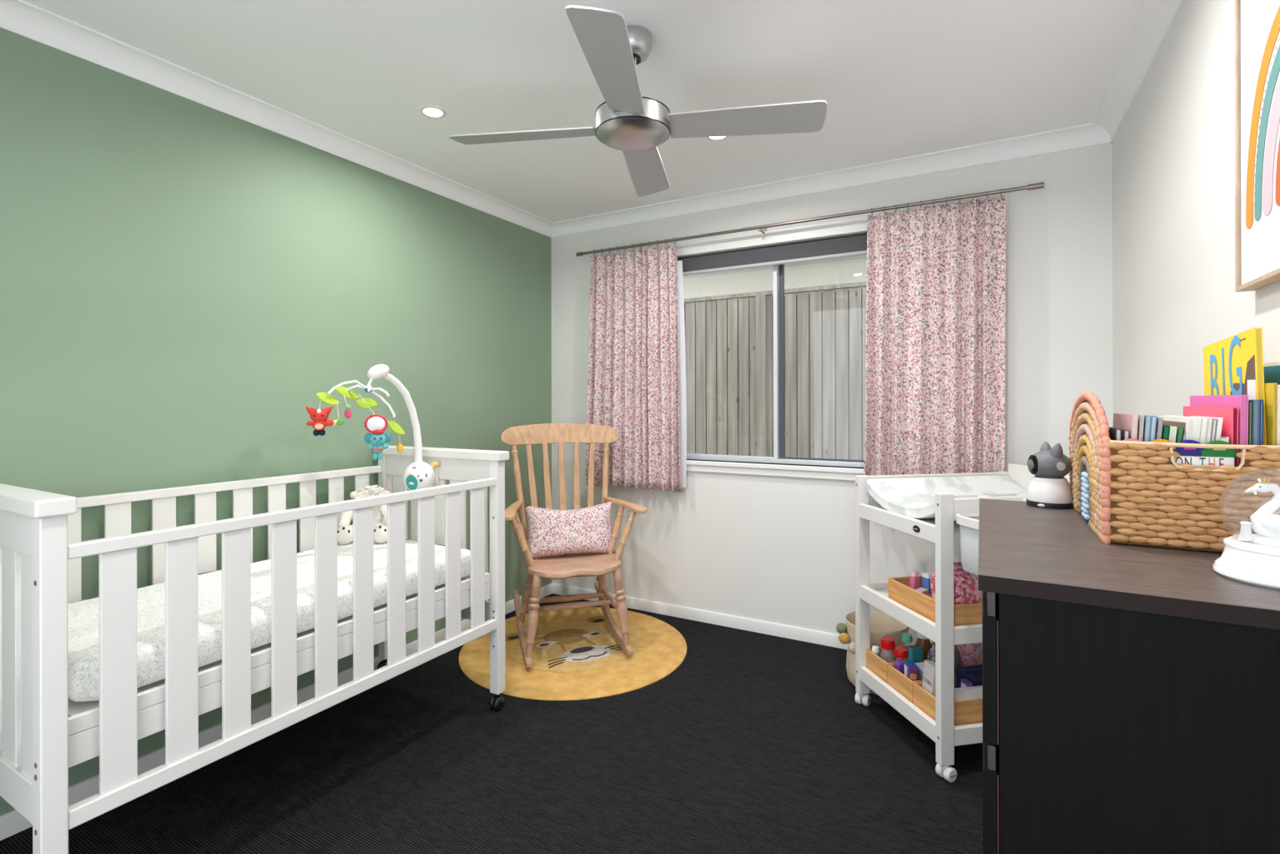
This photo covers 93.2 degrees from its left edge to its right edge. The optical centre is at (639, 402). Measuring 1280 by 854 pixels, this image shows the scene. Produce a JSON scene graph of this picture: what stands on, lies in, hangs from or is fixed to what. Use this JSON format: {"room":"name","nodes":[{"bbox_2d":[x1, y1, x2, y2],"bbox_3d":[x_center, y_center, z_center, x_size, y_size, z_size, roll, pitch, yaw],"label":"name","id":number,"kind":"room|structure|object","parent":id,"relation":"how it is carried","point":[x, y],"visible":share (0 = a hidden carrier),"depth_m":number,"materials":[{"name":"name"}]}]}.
{"room":"bedroom","nodes":[
{"label":"bedroom","id":0,"kind":"room"},
{"bbox_2d":[0,27,552,815],"bbox_3d":[-1.437,0.050,2.531,0.120,2.379,3.540,0,0,29],"label":"wall","id":1,"kind":"structure","parent":0,"point":[181,278],"depth_m":2.22,"materials":[{"name":"green paint"}]},
{"bbox_2d":[0,582,552,840],"bbox_3d":[-1.406,1.208,2.446,0.012,0.064,3.420,0,0,29],"label":"baseboard","id":2,"kind":"structure","parent":1,"relation":"attached to","point":[12,822],"depth_m":2.16,"materials":[{"name":"white wood"}]},
{"bbox_2d":[0,0,553,236],"bbox_3d":[-1.387,-1.105,2.432,0.070,0.070,3.420,0,0,29],"label":"trim","id":3,"kind":"structure","parent":1,"relation":"attached to","point":[23,18],"depth_m":2.22,"materials":[{"name":"white paint"}]},
{"bbox_2d":[0,593,982,853],"bbox_3d":[-0.143,1.286,1.736,3.151,0.100,3.660,0,0,29],"label":"floor","id":4,"kind":"structure","parent":0,"point":[756,743],"depth_m":2.01,"materials":[{"name":"grey carpet"}]},
{"bbox_2d":[0,444,508,853],"bbox_3d":[-1.201,0.719,2.022,0.752,1.040,1.414,0,0,29],"label":"cot","id":5,"kind":"object","parent":4,"relation":"on","point":[44,733],"visible":0.89,"depth_m":1.57,"materials":[{"name":"white paint"}]},
{"bbox_2d":[67,539,470,701],"bbox_3d":[-1.203,0.627,2.024,0.621,0.104,1.237,0,0,29],"label":"mattress","id":6,"kind":"object","parent":5,"relation":"on","point":[83,614],"visible":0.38,"depth_m":1.73,"materials":[{"name":"white fabric"}]},
{"bbox_2d":[337,484,390,544],"bbox_3d":[-1.143,0.464,2.551,0.214,0.225,0.209,0,0,-9],"label":"plush toy","id":7,"kind":"object","parent":6,"relation":"on","point":[345,531],"visible":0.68,"depth_m":2.51,"materials":[{"name":"white fabric"}]},
{"bbox_2d":[305,363,440,489],"bbox_3d":[-1.037,0.115,2.374,0.201,0.530,0.554,0,0,41],"label":"mobile","id":8,"kind":"object","parent":5,"relation":"hanging from","point":[419,474],"visible":0.99,"depth_m":2.34,"materials":[{"name":"white plastic"}]},
{"bbox_2d":[458,606,686,700],"bbox_3d":[-0.330,1.229,3.078,1.134,0.014,1.134,0,0,29],"label":"rug","id":9,"kind":"object","parent":4,"relation":"on","point":[576,655],"visible":0.86,"depth_m":2.91,"materials":[{"name":"yellow fabric"}]},
{"bbox_2d":[500,423,647,667],"bbox_3d":[-0.381,0.670,3.181,0.720,1.108,0.770,0,0,-16],"label":"rocking chair","id":10,"kind":"object","parent":9,"relation":"on","point":[565,566],"visible":0.94,"depth_m":3.17,"materials":[{"name":"brown wood"}]},
{"bbox_2d":[524,500,615,558],"bbox_3d":[-0.361,0.665,3.153,0.466,0.266,0.162,0,0,-16],"label":"cushion","id":11,"kind":"object","parent":10,"relation":"on","point":[585,530],"visible":0.99,"depth_m":3.10,"materials":[{"name":"pink fabric"}]},
{"bbox_2d":[836,609,908,695],"bbox_3d":[1.010,1.093,2.642,0.298,0.279,0.300,0,0,29],"label":"basket","id":12,"kind":"object","parent":4,"relation":"on","point":[882,624],"visible":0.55,"depth_m":2.64,"materials":[{"name":"beige fabric"}]},
{"bbox_2d":[855,463,1069,781],"bbox_3d":[1.284,0.747,2.293,0.733,0.972,0.558,0,0,-11],"label":"table","id":13,"kind":"object","parent":4,"relation":"on","point":[940,530],"visible":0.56,"depth_m":2.04,"materials":[{"name":"white paint"}]},
{"bbox_2d":[873,588,888,597],"bbox_3d":[1.281,0.770,2.286,0.668,0.018,0.474,0,0,-11],"label":"shelf","id":14,"kind":"object","parent":13,"relation":"attached to","point":[884,592],"depth_m":2.44,"materials":[{"name":"white paint"}]},
{"bbox_2d":[866,642,954,683],"bbox_3d":[1.110,1.043,2.414,0.370,0.095,0.145,0,0,-11],"label":"bamboo tray","id":15,"kind":"object","parent":13,"relation":"on","point":[877,664],"visible":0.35,"depth_m":2.42,"materials":[{"name":"brown wood"}]},
{"bbox_2d":[871,645,879,655],"bbox_3d":[0.945,1.032,2.428,0.029,0.105,0.029,0,0,-11],"label":"bottle","id":16,"kind":"object","parent":15,"relation":"on","point":[875,649],"visible":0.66,"depth_m":2.42,"materials":[{"name":"white plastic"}]},
{"bbox_2d":[880,635,895,652],"bbox_3d":[0.981,1.010,2.397,0.057,0.149,0.057,0,0,-11],"label":"bottle","id":17,"kind":"object","parent":15,"relation":"in","point":[886,642],"visible":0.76,"depth_m":2.38,"materials":[{"name":"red plastic"}]},
{"bbox_2d":[893,645,908,660],"bbox_3d":[1.016,1.022,2.356,0.055,0.126,0.055,0,0,-11],"label":"bottle","id":18,"kind":"object","parent":15,"relation":"in","point":[900,652],"visible":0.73,"depth_m":2.34,"materials":[{"name":"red plastic"}]},
{"bbox_2d":[901,632,912,642],"bbox_3d":[1.079,1.010,2.446,0.046,0.148,0.046,0,0,-11],"label":"bottle","id":19,"kind":"object","parent":15,"relation":"in","point":[906,637],"visible":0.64,"depth_m":2.43,"materials":[{"name":"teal plastic"}]},
{"bbox_2d":[915,631,932,659],"bbox_3d":[1.123,0.987,2.398,0.060,0.195,0.060,0,0,-11],"label":"bottle","id":20,"kind":"object","parent":15,"relation":"in","point":[922,641],"visible":0.41,"depth_m":2.38,"materials":[{"name":"brown"}]},
{"bbox_2d":[887,660,956,702],"bbox_3d":[1.138,1.043,2.265,0.370,0.095,0.149,0,0,-11],"label":"bamboo tray","id":21,"kind":"object","parent":13,"relation":"on","point":[897,680],"visible":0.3,"depth_m":2.22,"materials":[{"name":"brown wood"}]},
{"bbox_2d":[894,659,904,674],"bbox_3d":[0.978,1.030,2.277,0.030,0.110,0.026,0,0,-22],"label":"case","id":22,"kind":"object","parent":21,"relation":"in","point":[899,664],"visible":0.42,"depth_m":2.27,"materials":[{"name":"purple plastic"}]},
{"bbox_2d":[904,661,918,680],"bbox_3d":[1.001,1.026,2.235,0.037,0.118,0.046,0,0,4],"label":"box","id":23,"kind":"object","parent":21,"relation":"on","point":[909,667],"visible":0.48,"depth_m":2.22,"materials":[{"name":"blue cardboard"}]},
{"bbox_2d":[909,673,917,680],"bbox_3d":[0.987,1.034,2.185,0.027,0.102,0.027,0,0,-11],"label":"bottle","id":24,"kind":"object","parent":21,"relation":"on","point":[914,677],"visible":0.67,"depth_m":2.18,"materials":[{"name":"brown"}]},
{"bbox_2d":[908,645,922,662],"bbox_3d":[1.045,1.007,2.296,0.051,0.155,0.020,0,0,-16],"label":"carton","id":25,"kind":"object","parent":21,"relation":"in","point":[915,653],"visible":0.4,"depth_m":2.29,"materials":[{"name":"teal cardboard"}]},
{"bbox_2d":[914,661,924,680],"bbox_3d":[1.058,1.030,2.233,0.052,0.108,0.082,0,0,-14],"label":"box","id":26,"kind":"object","parent":21,"relation":"in","point":[921,665],"visible":0.06,"depth_m":2.24,"materials":[{"name":"grey cardboard"}]},
{"bbox_2d":[927,642,958,676],"bbox_3d":[1.133,0.989,2.264,0.091,0.190,0.080,0,0,-16],"label":"bag","id":27,"kind":"object","parent":21,"relation":"in","point":[931,653],"visible":0.16,"depth_m":2.25,"materials":[{"name":"fabric"}]},
{"bbox_2d":[954,642,982,666],"bbox_3d":[1.246,0.959,2.285,0.102,0.250,0.071,0,0,-22],"label":"packet","id":28,"kind":"object","parent":21,"relation":"on","point":[969,654],"visible":0.18,"depth_m":2.25,"materials":[{"name":"pink plastic"}]},
{"bbox_2d":[887,575,982,625],"bbox_3d":[1.168,0.717,2.198,0.375,0.088,0.330,0,0,-11],"label":"bamboo tray","id":29,"kind":"object","parent":13,"relation":"on","point":[899,591],"visible":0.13,"depth_m":2.12,"materials":[{"name":"brown wood"}]},
{"bbox_2d":[909,570,920,589],"bbox_3d":[1.036,0.695,2.287,0.039,0.114,0.022,0,0,-28],"label":"tube","id":30,"kind":"object","parent":29,"relation":"on","point":[914,577],"visible":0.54,"depth_m":2.28,"materials":[{"name":"pink plastic"}]},
{"bbox_2d":[914,587,928,594],"bbox_3d":[1.030,0.720,2.216,0.051,0.070,0.031,0,0,-39],"label":"box","id":31,"kind":"object","parent":29,"relation":"in","point":[924,591],"visible":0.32,"depth_m":2.21,"materials":[{"name":"white"}]},
{"bbox_2d":[922,571,932,594],"bbox_3d":[1.085,0.698,2.274,0.034,0.112,0.030,0,0,-22],"label":"jar","id":32,"kind":"object","parent":29,"relation":"on","point":[925,576],"visible":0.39,"depth_m":2.27,"materials":[{"name":"blue plastic"}]},
{"bbox_2d":[930,559,982,604],"bbox_3d":[1.111,0.654,2.106,0.172,0.200,0.121,0,0,-16],"label":"pack","id":33,"kind":"object","parent":29,"relation":"in","point":[965,577],"visible":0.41,"depth_m":2.05},
{"bbox_2d":[941,765,948,771],"bbox_3d":[1.000,1.192,1.985,0.033,0.035,0.026,0,0,-11],"label":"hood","id":34,"kind":"object","parent":13,"relation":"attached to","point":[944,768],"depth_m":1.97,"materials":[{"name":"white plastic"}]},
{"bbox_2d":[866,475,1027,518],"bbox_3d":[1.279,0.362,2.285,0.658,0.106,0.450,0,0,-11],"label":"mat","id":35,"kind":"object","parent":13,"relation":"on","point":[914,497],"visible":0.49,"depth_m":2.43,"materials":[{"name":"white plastic"}]},
{"bbox_2d":[912,678,982,725],"bbox_3d":[1.167,1.043,2.112,0.370,0.095,0.154,0,0,-11],"label":"bamboo tray","id":36,"kind":"object","parent":13,"relation":"on","point":[968,711],"visible":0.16,"depth_m":2.03,"materials":[{"name":"brown wood"}]},
{"bbox_2d":[922,660,935,696],"bbox_3d":[1.019,0.999,2.121,0.049,0.167,0.062,0,0,-4],"label":"carton","id":37,"kind":"object","parent":36,"relation":"on","point":[929,677],"visible":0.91,"depth_m":2.11,"materials":[{"name":"grey cardboard"}]},
{"bbox_2d":[960,678,972,687],"bbox_3d":[1.114,1.017,2.066,0.021,0.135,0.036,0,0,-11],"label":"packet","id":38,"kind":"object","parent":36,"relation":"on","point":[964,682],"visible":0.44,"depth_m":2.06,"materials":[{"name":"purple"}]},
{"bbox_2d":[953,685,982,700],"bbox_3d":[1.163,1.022,2.049,0.260,0.124,0.014,0,0,-11],"label":"box","id":39,"kind":"object","parent":36,"relation":"in","point":[972,692],"visible":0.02,"depth_m":2.03,"materials":[{"name":"white cardboard"}]},
{"bbox_2d":[956,664,982,687],"bbox_3d":[1.209,1.010,2.132,0.160,0.149,0.090,0,0,-14],"label":"pouch","id":40,"kind":"object","parent":36,"relation":"on","point":[973,673],"visible":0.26,"depth_m":2.12,"materials":[{"name":"blue fabric"}]},
{"bbox_2d":[956,493,1027,566],"bbox_3d":[1.202,0.422,1.934,0.380,0.224,0.203,0,0,-11],"label":"tub","id":41,"kind":"object","parent":13,"relation":"hanging from","point":[969,519],"visible":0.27,"depth_m":1.93,"materials":[{"name":"plastic"}]},
{"bbox_2d":[977,498,1279,853],"bbox_3d":[0.891,0.741,1.111,0.467,0.984,0.795,0,0,29],"label":"dresser","id":42,"kind":"object","parent":4,"relation":"on","point":[1131,692],"visible":0.87,"depth_m":0.81,"materials":[{"name":"black wood"}]},
{"bbox_2d":[1026,441,1073,508],"bbox_3d":[0.986,0.187,1.460,0.095,0.183,0.109,0,0,29],"label":"monitor","id":43,"kind":"object","parent":42,"relation":"on","point":[1049,487],"visible":1,"depth_m":1.42,"materials":[{"name":"grey plastic"}]},
{"bbox_2d":[1068,391,1279,552],"bbox_3d":[1.053,0.114,1.200,0.289,0.275,0.468,0,0,29],"label":"basket","id":44,"kind":"object","parent":42,"relation":"on","point":[1128,491],"visible":0.77,"depth_m":1.03,"materials":[{"name":"brown wicker"}]},
{"bbox_2d":[1108,427,1121,440],"bbox_3d":[0.893,0.146,1.154,0.011,0.196,0.175,0,0,29],"label":"book","id":45,"kind":"object","parent":44,"relation":"in","point":[1115,433],"visible":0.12,"depth_m":1.08,"materials":[{"name":"grey paper"}]},
{"bbox_2d":[1113,427,1129,440],"bbox_3d":[0.901,0.147,1.149,0.015,0.194,0.175,0,0,29],"label":"book","id":46,"kind":"object","parent":44,"relation":"in","point":[1125,433],"visible":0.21,"depth_m":1.07,"materials":[{"name":"grey paper"}]},
{"bbox_2d":[1113,413,1138,438],"bbox_3d":[0.910,0.133,1.144,0.019,0.222,0.175,0,0,29],"label":"book","id":47,"kind":"object","parent":44,"relation":"in","point":[1121,420],"visible":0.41,"depth_m":1.10,"materials":[{"name":"pink paper"}]},
{"bbox_2d":[1123,413,1143,441],"bbox_3d":[0.917,0.133,1.140,0.018,0.222,0.175,0,0,29],"label":"book","id":48,"kind":"object","parent":44,"relation":"in","point":[1141,417],"visible":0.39,"depth_m":1.06,"materials":[{"name":"beige paper"}]},
{"bbox_2d":[1142,415,1151,441],"bbox_3d":[0.924,0.134,1.136,0.022,0.220,0.175,0,0,29],"label":"book","id":49,"kind":"object","parent":44,"relation":"in","point":[1146,426],"visible":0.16,"depth_m":1.06,"materials":[{"name":"blue paper"}]},
{"bbox_2d":[1143,414,1157,441],"bbox_3d":[0.931,0.134,1.132,0.022,0.220,0.175,0,0,29],"label":"book","id":50,"kind":"object","parent":44,"relation":"in","point":[1153,421],"visible":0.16,"depth_m":1.05,"materials":[{"name":"blue paper"}]},
{"bbox_2d":[1154,417,1163,439],"bbox_3d":[0.938,0.135,1.129,0.023,0.216,0.175,0,0,29],"label":"book","id":51,"kind":"object","parent":44,"relation":"in","point":[1159,420],"visible":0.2,"depth_m":1.05,"materials":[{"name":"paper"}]},
{"bbox_2d":[1161,424,1169,440],"bbox_3d":[0.945,0.141,1.125,0.025,0.204,0.175,0,0,29],"label":"book","id":52,"kind":"object","parent":44,"relation":"in","point":[1166,428],"visible":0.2,"depth_m":1.05,"materials":[{"name":"green paper"}]},
{"bbox_2d":[1168,425,1177,443],"bbox_3d":[0.952,0.142,1.121,0.027,0.202,0.175,0,0,29],"label":"book","id":53,"kind":"object","parent":44,"relation":"in","point":[1172,432],"visible":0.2,"depth_m":1.04,"materials":[{"name":"white paper"}]},
{"bbox_2d":[1159,415,1197,440],"bbox_3d":[0.977,0.135,1.118,0.035,0.216,0.195,0,0,29],"label":"book","id":54,"kind":"object","parent":44,"relation":"in","point":[1187,424],"visible":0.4,"depth_m":1.05,"materials":[{"name":"white paper"}]},
{"bbox_2d":[1162,419,1185,434],"bbox_3d":[0.977,0.056,1.113,0.005,0.042,0.163,0,0,29],"label":"picture","id":55,"kind":"object","parent":54,"relation":"attached to","point":[1179,423],"depth_m":1.08},
{"bbox_2d":[1175,427,1183,443],"bbox_3d":[0.960,0.143,1.116,0.025,0.200,0.175,0,0,29],"label":"book","id":56,"kind":"object","parent":44,"relation":"in","point":[1179,430],"visible":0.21,"depth_m":1.04,"materials":[{"name":"green paper"}]},
{"bbox_2d":[1123,438,1237,467],"bbox_3d":[0.912,0.153,1.032,0.155,0.180,0.008,0,0,29],"label":"book","id":57,"kind":"object","parent":44,"relation":"in","point":[1217,457],"visible":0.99,"depth_m":1.01,"materials":[{"name":"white paper"}]},
{"bbox_2d":[1184,447,1196,449],"bbox_3d":[0.927,0.075,1.020,0.016,0.008,0.001,0,0,29],"label":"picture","id":58,"kind":"object","parent":57,"relation":"on","point":[1185,448],"depth_m":1.02,"materials":[{"name":"pink"}]},
{"bbox_2d":[1164,414,1201,441],"bbox_3d":[0.984,0.134,1.114,0.028,0.218,0.195,0,0,29],"label":"book","id":59,"kind":"object","parent":44,"relation":"in","point":[1199,419],"visible":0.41,"depth_m":1.03,"materials":[{"name":"white paper"}]},
{"bbox_2d":[1199,417,1208,443],"bbox_3d":[0.989,0.135,1.105,0.027,0.216,0.185,0,0,29],"label":"book","id":60,"kind":"object","parent":44,"relation":"in","point":[1204,420],"visible":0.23,"depth_m":1.02,"materials":[{"name":"beige paper"}]},
{"bbox_2d":[1190,415,1223,440],"bbox_3d":[0.999,0.134,1.083,0.025,0.218,0.155,0,0,29],"label":"book","id":61,"kind":"object","parent":44,"relation":"in","point":[1219,424],"visible":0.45,"depth_m":1.01,"materials":[{"name":"white paper"}]},
{"bbox_2d":[1204,418,1212,443],"bbox_3d":[0.993,0.135,1.097,0.025,0.216,0.175,0,0,29],"label":"book","id":62,"kind":"object","parent":44,"relation":"in","point":[1210,420],"visible":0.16,"depth_m":1.02,"materials":[{"name":"white paper"}]},
{"bbox_2d":[1183,406,1238,467],"bbox_3d":[1.024,0.125,1.092,0.010,0.236,0.195,0,0,24],"label":"picture book","id":63,"kind":"object","parent":44,"relation":"in","point":[1230,414],"visible":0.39,"depth_m":1.02,"materials":[{"name":"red paper"}]},
{"bbox_2d":[1209,418,1217,441],"bbox_3d":[0.996,0.135,1.090,0.025,0.216,0.165,0,0,29],"label":"book","id":64,"kind":"object","parent":44,"relation":"in","point":[1214,420],"visible":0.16,"depth_m":1.02,"materials":[{"name":"grey paper"}]},
{"bbox_2d":[1189,394,1248,465],"bbox_3d":[1.033,0.115,1.086,0.012,0.256,0.195,0,0,24],"label":"picture book","id":65,"kind":"object","parent":44,"relation":"in","point":[1241,401],"visible":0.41,"depth_m":1.01,"materials":[{"name":"pink paper"}]},
{"bbox_2d":[1219,435,1229,442],"bbox_3d":[1.000,0.150,1.070,0.025,0.186,0.135,0,0,29],"label":"book","id":66,"kind":"object","parent":44,"relation":"in","point":[1222,438],"visible":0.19,"depth_m":1.01,"materials":[{"name":"white paper"}]},
{"bbox_2d":[1202,327,1266,444],"bbox_3d":[1.066,0.058,1.088,0.013,0.367,0.226,0,0,24],"label":"picture book","id":67,"kind":"object","parent":44,"relation":"in","point":[1233,365],"visible":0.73,"depth_m":1.07,"materials":[{"name":"yellow paper"}]},
{"bbox_2d":[1248,400,1252,444],"bbox_3d":[1.040,0.120,1.082,0.006,0.246,0.195,0,0,24],"label":"picture book","id":68,"kind":"object","parent":44,"relation":"in","point":[1250,402],"visible":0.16,"depth_m":0.99,"materials":[{"name":"teal paper"}]},
{"bbox_2d":[1248,399,1259,444],"bbox_3d":[1.046,0.119,1.079,0.011,0.248,0.195,0,0,24],"label":"picture book","id":69,"kind":"object","parent":44,"relation":"in","point":[1256,403],"visible":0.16,"depth_m":0.99,"materials":[{"name":"blue paper"}]},
{"bbox_2d":[1259,399,1263,444],"bbox_3d":[1.052,0.119,1.076,0.006,0.248,0.195,0,0,24],"label":"picture book","id":70,"kind":"object","parent":44,"relation":"in","point":[1261,422],"visible":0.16,"depth_m":0.99,"materials":[{"name":"blue paper"}]},
{"bbox_2d":[1264,382,1276,445],"bbox_3d":[1.065,0.106,1.068,0.007,0.274,0.195,0,0,24],"label":"paperback","id":71,"kind":"object","parent":44,"relation":"in","point":[1270,389],"visible":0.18,"depth_m":0.99,"materials":[{"name":"yellow paper"}]},
{"bbox_2d":[1263,361,1279,384],"bbox_3d":[1.104,0.087,1.069,0.012,0.312,0.235,0,0,24],"label":"picture book","id":72,"kind":"object","parent":44,"relation":"in","point":[1272,370],"visible":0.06,"depth_m":1.04,"materials":[{"name":"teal paper"}]},
{"bbox_2d":[1276,384,1279,445],"bbox_3d":[1.070,0.107,1.066,0.009,0.272,0.195,0,0,24],"label":"paperback","id":73,"kind":"object","parent":44,"relation":"in","point":[1277,385],"visible":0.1,"depth_m":0.98,"materials":[{"name":"white paper"}]},
{"bbox_2d":[1213,468,1279,589],"bbox_3d":[0.895,0.170,0.849,0.133,0.156,0.133,0,0,0],"label":"snow globe","id":74,"kind":"object","parent":42,"relation":"on","point":[1247,557],"visible":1,"depth_m":0.84,"materials":[{"name":"white plastic"}]},
{"bbox_2d":[22,0,1143,221],"bbox_3d":[-0.149,-1.193,1.736,3.151,0.100,3.660,0,0,29],"label":"ceiling","id":75,"kind":"structure","parent":0,"point":[896,79],"depth_m":2.07,"materials":[{"name":"white paint"}]},
{"bbox_2d":[418,105,446,117],"bbox_3d":[-0.811,-1.137,2.372,0.102,0.006,0.102,0,0,29],"label":"recessed light","id":76,"kind":"object","parent":75,"relation":"in","point":[432,111],"visible":1,"depth_m":2.37,"materials":[{"name":"white plastic"}]},
{"bbox_2d":[448,5,827,196],"bbox_3d":[-0.023,-0.977,1.894,0.902,0.331,0.902,0,0,-37],"label":"ceiling fan","id":77,"kind":"object","parent":75,"relation":"attached to","point":[631,123],"visible":1,"depth_m":1.82,"materials":[{"name":"silver metal"}]},
{"bbox_2d":[705,136,728,140],"bbox_3d":[0.331,-1.140,2.584,0.102,0.006,0.102,0,0,29],"label":"recessed light","id":78,"kind":"object","parent":75,"relation":"in","point":[721,137],"visible":0.34,"depth_m":2.61,"materials":[{"name":"white plastic"}]},
{"bbox_2d":[551,142,1113,645],"bbox_3d":[0.722,0.045,3.278,2.911,2.379,0.120,0,0,29],"label":"wall","id":79,"kind":"structure","parent":0,"point":[776,549],"depth_m":3.09,"materials":[{"name":"white paint"}]},
{"bbox_2d":[552,582,847,649],"bbox_3d":[0.693,1.202,3.220,2.887,0.064,0.012,0,0,29],"label":"baseboard","id":80,"kind":"structure","parent":79,"relation":"attached to","point":[822,637],"depth_m":3.34,"materials":[{"name":"white"}]},
{"bbox_2d":[657,215,876,256],"bbox_3d":[0.692,-0.263,3.216,1.340,1.295,0.016,0,0,29],"label":"trim","id":81,"kind":"structure","parent":79,"relation":"attached to","point":[857,224],"depth_m":3.19,"materials":[{"name":"white"}]},
{"bbox_2d":[677,233,866,275],"bbox_3d":[0.708,-0.784,3.247,1.180,0.108,0.050,0,0,29],"label":"roller blind","id":82,"kind":"object","parent":79,"relation":"attached to","point":[851,245],"visible":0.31,"depth_m":3.21,"materials":[{"name":"grey fabric"}]},
{"bbox_2d":[682,263,864,467],"bbox_3d":[0.738,-0.256,3.297,1.200,1.170,0.060,0,0,29],"label":"window","id":83,"kind":"structure","parent":79,"relation":"in","point":[778,269],"depth_m":3.28,"materials":[{"name":"grey metal"}]},
{"bbox_2d":[686,458,864,480],"bbox_3d":[0.709,0.359,3.243,1.300,0.060,0.105,0,0,29],"label":"trim","id":84,"kind":"structure","parent":79,"relation":"attached to","point":[710,466],"depth_m":3.19,"materials":[{"name":"white wood"}]},
{"bbox_2d":[575,181,1043,256],"bbox_3d":[0.677,-0.903,3.176,2.400,0.058,0.100,0,0,29],"label":"curtain rod","id":85,"kind":"object","parent":79,"relation":"attached to","point":[1037,185],"visible":1,"depth_m":2.98,"materials":[{"name":"silver metal"}]},
{"bbox_2d":[585,237,686,492],"bbox_3d":[-0.033,-0.210,3.541,0.634,1.430,0.095,0,0,29],"label":"curtain","id":86,"kind":"object","parent":85,"relation":"hanging from","point":[637,382],"visible":0.97,"depth_m":3.51,"materials":[{"name":"pink fabric"}]},
{"bbox_2d":[863,188,1006,475],"bbox_3d":[1.335,-0.213,2.771,0.588,1.430,0.095,0,0,29],"label":"curtain","id":87,"kind":"object","parent":85,"relation":"hanging from","point":[935,376],"visible":0.91,"depth_m":2.75,"materials":[{"name":"pink fabric"}]},
{"bbox_2d":[550,122,1112,237],"bbox_3d":[0.673,-1.110,3.195,2.911,0.070,0.070,0,0,29],"label":"trim","id":88,"kind":"structure","parent":79,"relation":"attached to","point":[1088,134],"depth_m":2.98,"materials":[{"name":"white paint"}]},
{"bbox_2d":[1112,0,1279,417],"bbox_3d":[1.204,0.044,1.044,0.120,2.379,3.540,0,0,29],"label":"wall","id":89,"kind":"structure","parent":0,"point":[1174,295],"depth_m":1.66,"materials":[{"name":"white paint"}]},
{"bbox_2d":[1093,0,1184,141],"bbox_3d":[1.089,-1.111,1.039,0.070,0.070,3.420,0,0,29],"label":"trim","id":90,"kind":"structure","parent":89,"relation":"attached to","point":[1154,19],"depth_m":1.97,"materials":[{"name":"white paint"}]},
{"bbox_2d":[1234,0,1279,292],"bbox_3d":[1.021,-0.629,0.877,0.028,0.815,0.771,0,0,29],"label":"framed picture","id":91,"kind":"object","parent":89,"relation":"attached to","point":[1257,22],"visible":1,"depth_m":1.14,"materials":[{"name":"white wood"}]},
{"label":"outside","id":92,"kind":"structure","parent":0,"visible":0},
{"bbox_3d":[2.238,1.301,5.875,9.000,0.100,5.870,0,0,29],"label":"ground","id":93,"kind":"structure","parent":92,"visible":0},
{"bbox_2d":[684,281,866,459],"bbox_3d":[1.294,0.207,4.395,5.210,2.092,0.092,0,0,29],"label":"fence","id":94,"kind":"object","parent":93,"relation":"on","point":[729,338],"visible":0.21,"depth_m":4.52,"materials":[{"name":"beige wood"}]},
{"bbox_2d":[683,254,866,303],"bbox_3d":[2.129,-0.439,5.687,9.000,3.380,1.100,0,0,29],"label":"house","id":95,"kind":"structure","parent":93,"relation":"on","point":[850,269],"depth_m":6.22,"materials":[{"name":"beige"}]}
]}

